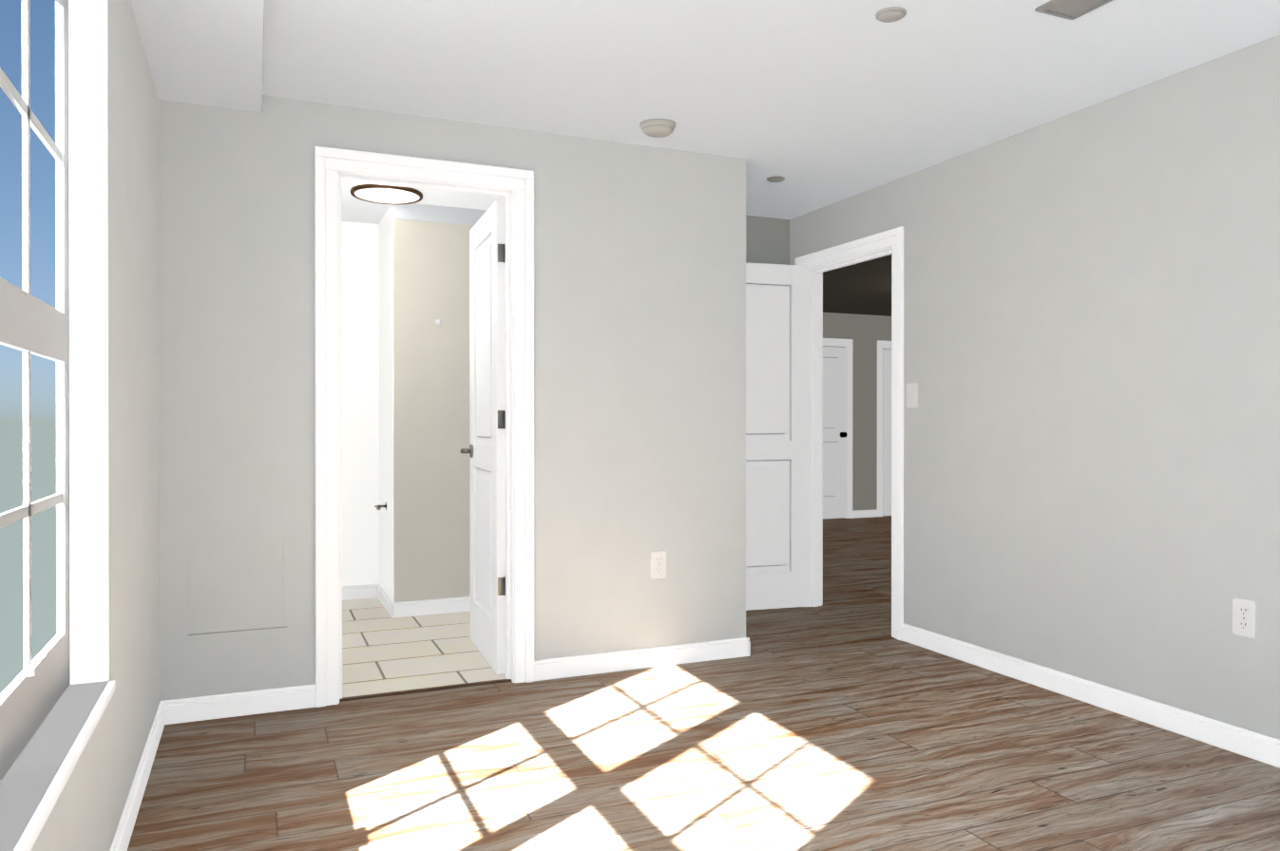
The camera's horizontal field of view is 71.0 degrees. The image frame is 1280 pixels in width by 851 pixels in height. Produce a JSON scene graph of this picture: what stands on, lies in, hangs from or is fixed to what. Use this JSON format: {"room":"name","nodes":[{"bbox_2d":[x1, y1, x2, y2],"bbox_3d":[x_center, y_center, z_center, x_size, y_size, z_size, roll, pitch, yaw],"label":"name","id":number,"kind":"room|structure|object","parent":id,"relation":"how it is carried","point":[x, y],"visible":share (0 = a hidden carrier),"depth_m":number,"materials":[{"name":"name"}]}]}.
{"room":"empty bedroom","nodes":[
{"label":"empty bedroom","id":0,"kind":"room"},
{"bbox_2d":[0,0,160,850],"bbox_3d":[-1.467,-0.078,2.475,0.104,2.338,6.107,0,0,-23],"label":"wall","id":1,"kind":"structure","parent":0,"point":[86,811],"depth_m":2.42,"materials":[{"name":"beige paint"}]},
{"bbox_2d":[0,0,69,783],"bbox_3d":[-1.020,-0.203,1.360,0.029,1.623,1.588,0,0,-23],"label":"window","id":2,"kind":"structure","parent":1,"relation":"in","point":[32,693],"depth_m":1.80,"materials":[{"name":"plastic"}]},
{"bbox_2d":[0,0,114,850],"bbox_3d":[-0.975,-0.193,1.379,0.092,1.645,1.588,0,0,-23],"label":"window frame","id":3,"kind":"structure","parent":1,"relation":"attached to","point":[88,343],"depth_m":2.10,"materials":[{"name":"white wood"}]},
{"bbox_2d":[109,700,170,850],"bbox_3d":[-0.992,1.051,1.528,0.015,0.086,3.775,0,0,-23],"label":"baseboard","id":4,"kind":"structure","parent":1,"relation":"attached to","point":[122,838],"depth_m":2.60,"materials":[{"name":"white wood"}]},
{"bbox_2d":[341,203,486,603],"bbox_3d":[-1.405,-0.089,5.421,2.332,2.338,0.741,0,0,-23],"label":"wall","id":5,"kind":"structure","parent":0,"point":[405,285],"depth_m":5.16,"materials":[{"name":"white paint"}]},
{"bbox_2d":[342,584,376,600],"bbox_3d":[-2.088,1.036,5.408,1.004,0.086,0.015,0,0,-23],"label":"baseboard","id":6,"kind":"structure","parent":5,"relation":"attached to","point":[359,592],"depth_m":5.55,"materials":[{"name":"white wood"}]},
{"bbox_2d":[374,501,386,510],"bbox_3d":[-1.501,0.475,5.215,0.077,0.048,0.173,0,0,-23],"label":"paper holder","id":7,"kind":"object","parent":5,"relation":"attached to","point":[377,507],"visible":0.83,"depth_m":5.26,"materials":[{"name":"silver metal"}]},
{"bbox_2d":[376,584,391,612],"bbox_3d":[-1.513,1.037,5.323,0.015,0.086,0.570,0,0,-23],"label":"baseboard","id":8,"kind":"structure","parent":5,"relation":"attached to","point":[381,595],"depth_m":5.37,"materials":[{"name":"white wood"}]},
{"bbox_2d":[388,596,470,617],"bbox_3d":[-0.790,1.037,5.283,1.313,0.086,0.015,0,0,-23],"label":"baseboard","id":9,"kind":"structure","parent":5,"relation":"attached to","point":[423,607],"depth_m":5.10,"materials":[{"name":"white wood"}]},
{"bbox_2d":[434,318,441,325],"bbox_3d":[-1.154,-0.592,5.121,0.044,0.044,0.014,0,0,-23],"label":"hook","id":10,"kind":"object","parent":5,"relation":"attached to","point":[437,321],"visible":1,"depth_m":5.12,"materials":[{"name":"white plastic"}]},
{"bbox_2d":[342,597,506,697],"bbox_3d":[-1.167,1.113,4.738,2.436,0.070,2.194,0,0,-23],"label":"floor","id":11,"kind":"structure","parent":0,"point":[383,651],"depth_m":4.27,"materials":[{"name":"beige tile"}]},
{"bbox_2d":[158,95,745,701],"bbox_3d":[-0.644,-0.083,3.787,2.442,2.338,0.110,0,0,-23],"label":"wall","id":12,"kind":"structure","parent":0,"point":[640,353],"depth_m":3.83,"materials":[{"name":"beige paint"}]},
{"bbox_2d":[188,532,287,635],"bbox_3d":[-1.504,0.588,3.360,0.340,0.366,0.002,0,0,-23],"label":"access hatch","id":13,"kind":"object","parent":12,"relation":"attached to","point":[238,582],"visible":1,"depth_m":3.36,"materials":[{"name":"beige paint"}]},
{"bbox_2d":[170,685,315,725],"bbox_3d":[-1.483,1.044,3.363,0.502,0.086,0.015,0,0,-23],"label":"baseboard","id":14,"kind":"structure","parent":12,"relation":"attached to","point":[256,702],"depth_m":3.35,"materials":[{"name":"white wood"}]},
{"bbox_2d":[314,146,534,707],"bbox_3d":[-0.877,0.005,3.688,0.871,2.162,0.154,0,0,-23],"label":"door frame","id":15,"kind":"structure","parent":12,"relation":"attached to","point":[334,167],"depth_m":3.61,"materials":[{"name":"white wood"}]},
{"bbox_2d":[339,678,511,702],"bbox_3d":[-0.869,1.082,3.671,0.706,0.009,0.026,0,0,-23],"label":"trim","id":16,"kind":"structure","parent":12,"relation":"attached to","point":[422,690],"depth_m":3.66,"materials":[{"name":"brown"}]},
{"bbox_2d":[459,199,505,674],"bbox_3d":[-0.705,0.047,4.189,0.161,2.047,0.695,0,0,-23],"label":"bathroom door","id":17,"kind":"structure","parent":12,"relation":"in","point":[486,450],"depth_m":4.05,"materials":[{"name":"white wood"}]},
{"bbox_2d":[534,637,750,681],"bbox_3d":[0.032,1.042,4.013,1.055,0.086,0.015,0,0,-23],"label":"baseboard","id":18,"kind":"structure","parent":12,"relation":"attached to","point":[667,656],"depth_m":3.99,"materials":[{"name":"white wood"}]},
{"bbox_2d":[650,551,666,578],"bbox_3d":[0.084,0.628,4.038,0.073,0.119,0.008,0,0,-23],"label":"outlet","id":19,"kind":"object","parent":12,"relation":"attached to","point":[658,564],"visible":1,"depth_m":4.04,"materials":[{"name":"white plastic"}]},
{"bbox_2d":[126,515,1279,850],"bbox_3d":[2.247,1.112,5.528,9.334,0.066,8.780,0,0,-23],"label":"floor","id":20,"kind":"structure","parent":0,"point":[841,719],"depth_m":2.87,"materials":[{"name":"wood"}]},
{"bbox_2d":[129,0,1279,224],"bbox_3d":[1.283,-1.265,3.651,6.089,0.192,6.107,0,0,-23],"label":"ceiling","id":21,"kind":"structure","parent":0,"point":[819,103],"depth_m":3.10,"materials":[{"name":"paint"}]},
{"bbox_2d":[350,183,422,204],"bbox_3d":[-1.362,-1.241,4.832,0.378,0.029,0.378,0,0,-23],"label":"ceiling light","id":22,"kind":"object","parent":21,"relation":"in","point":[380,194],"visible":0.98,"depth_m":4.78,"materials":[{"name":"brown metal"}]},
{"bbox_2d":[639,118,675,137],"bbox_3d":[0.075,-1.230,3.726,0.150,0.044,0.150,0,0,-23],"label":"smoke detector","id":23,"kind":"object","parent":21,"relation":"attached to","point":[658,127],"visible":1,"depth_m":3.68,"materials":[{"name":"plastic"}]},
{"bbox_2d":[766,175,784,182],"bbox_3d":[0.689,-1.248,4.553,0.092,0.013,0.092,0,0,-23],"label":"sprinkler","id":24,"kind":"object","parent":21,"relation":"attached to","point":[776,179],"visible":1,"depth_m":4.53,"materials":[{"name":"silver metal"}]},
{"bbox_2d":[875,6,906,22],"bbox_3d":[0.760,-1.241,2.715,0.092,0.013,0.092,0,0,-23],"label":"sprinkler","id":25,"kind":"object","parent":21,"relation":"attached to","point":[890,14],"visible":1,"depth_m":2.70,"materials":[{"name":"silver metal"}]},
{"bbox_2d":[1034,0,1113,19],"bbox_3d":[1.322,-1.243,2.550,0.154,0.009,0.352,0,0,-23],"label":"ceiling vent","id":26,"kind":"object","parent":21,"relation":"in","point":[1071,9],"visible":0.95,"depth_m":2.66,"materials":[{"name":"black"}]},
{"bbox_2d":[745,214,789,265],"bbox_3d":[0.439,-0.089,5.336,0.990,2.338,0.110,0,0,-23],"label":"wall","id":27,"kind":"structure","parent":0,"point":[767,240],"depth_m":5.40,"materials":[{"name":"beige paint"}]},
{"bbox_2d":[822,312,891,519],"bbox_3d":[2.058,-0.108,10.160,5.790,2.338,0.110,0,0,-23],"label":"wall","id":28,"kind":"structure","parent":0,"point":[865,333],"depth_m":10.30,"materials":[{"name":"paint"}]},
{"bbox_2d":[822,346,847,518],"bbox_3d":[2.024,0.082,10.024,0.734,1.934,0.106,0,0,-23],"label":"door","id":29,"kind":"structure","parent":28,"relation":"in","point":[834,429],"depth_m":10.12,"materials":[{"name":"white wood"}]},
{"bbox_2d":[822,338,891,518],"bbox_3d":[2.586,0.037,10.334,2.189,2.046,0.056,0,0,-23],"label":"door frame","id":30,"kind":"structure","parent":28,"relation":"attached to","point":[847,343],"depth_m":10.23,"materials":[{"name":"white wood"}]},
{"bbox_2d":[852,509,877,518],"bbox_3d":[2.136,1.018,10.130,5.687,0.086,0.015,0,0,-23],"label":"baseboard","id":31,"kind":"structure","parent":28,"relation":"attached to","point":[864,513],"depth_m":10.32,"materials":[{"name":"white wood"}]},
{"bbox_2d":[882,349,891,515],"bbox_3d":[3.192,0.080,10.525,0.745,1.934,0.106,0,0,-23],"label":"door","id":32,"kind":"structure","parent":28,"relation":"in","point":[887,468],"depth_m":10.41,"materials":[{"name":"white wood"}]},
{"bbox_2d":[822,254,891,316],"bbox_3d":[1.752,-1.318,6.672,9.334,0.110,6.270,0,0,-23],"label":"ceiling","id":33,"kind":"structure","parent":0,"point":[863,288],"depth_m":8.35,"materials":[{"name":"paint"}]},
{"bbox_2d":[789,34,1279,740],"bbox_3d":[1.885,-0.082,3.360,0.110,2.338,4.881,0,0,-23],"label":"wall","id":34,"kind":"structure","parent":0,"point":[1092,371],"depth_m":3.44,"materials":[{"name":"beige paint"}]},
{"bbox_2d":[745,263,809,611],"bbox_3d":[0.612,0.064,5.218,0.785,2.005,0.190,0,0,-23],"label":"hall door","id":35,"kind":"structure","parent":34,"relation":"in","point":[777,436],"depth_m":5.22,"materials":[{"name":"white wood"}]},
{"bbox_2d":[795,226,903,640],"bbox_3d":[1.191,0.039,4.979,0.154,2.084,0.962,0,0,-23],"label":"door frame","id":36,"kind":"structure","parent":34,"relation":"attached to","point":[888,242],"depth_m":4.82,"materials":[{"name":"white wood"}]},
{"bbox_2d":[907,383,917,407],"bbox_3d":[1.350,-0.149,4.452,0.012,0.119,0.073,0,0,-23],"label":"light switch","id":37,"kind":"object","parent":34,"relation":"attached to","point":[912,395],"visible":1,"depth_m":4.44,"materials":[{"name":"white plastic"}]},
{"bbox_2d":[901,623,1279,768],"bbox_3d":[1.880,1.045,3.217,0.015,0.086,2.827,0,0,-23],"label":"baseboard","id":38,"kind":"structure","parent":34,"relation":"attached to","point":[1251,745],"depth_m":3.41,"materials":[{"name":"white wood"}]},
{"bbox_2d":[1232,598,1256,638],"bbox_3d":[1.994,0.635,2.959,0.008,0.119,0.073,0,0,-23],"label":"outlet","id":39,"kind":"object","parent":34,"relation":"attached to","point":[1244,618],"visible":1,"depth_m":2.96,"materials":[{"name":"white plastic"}]}
]}

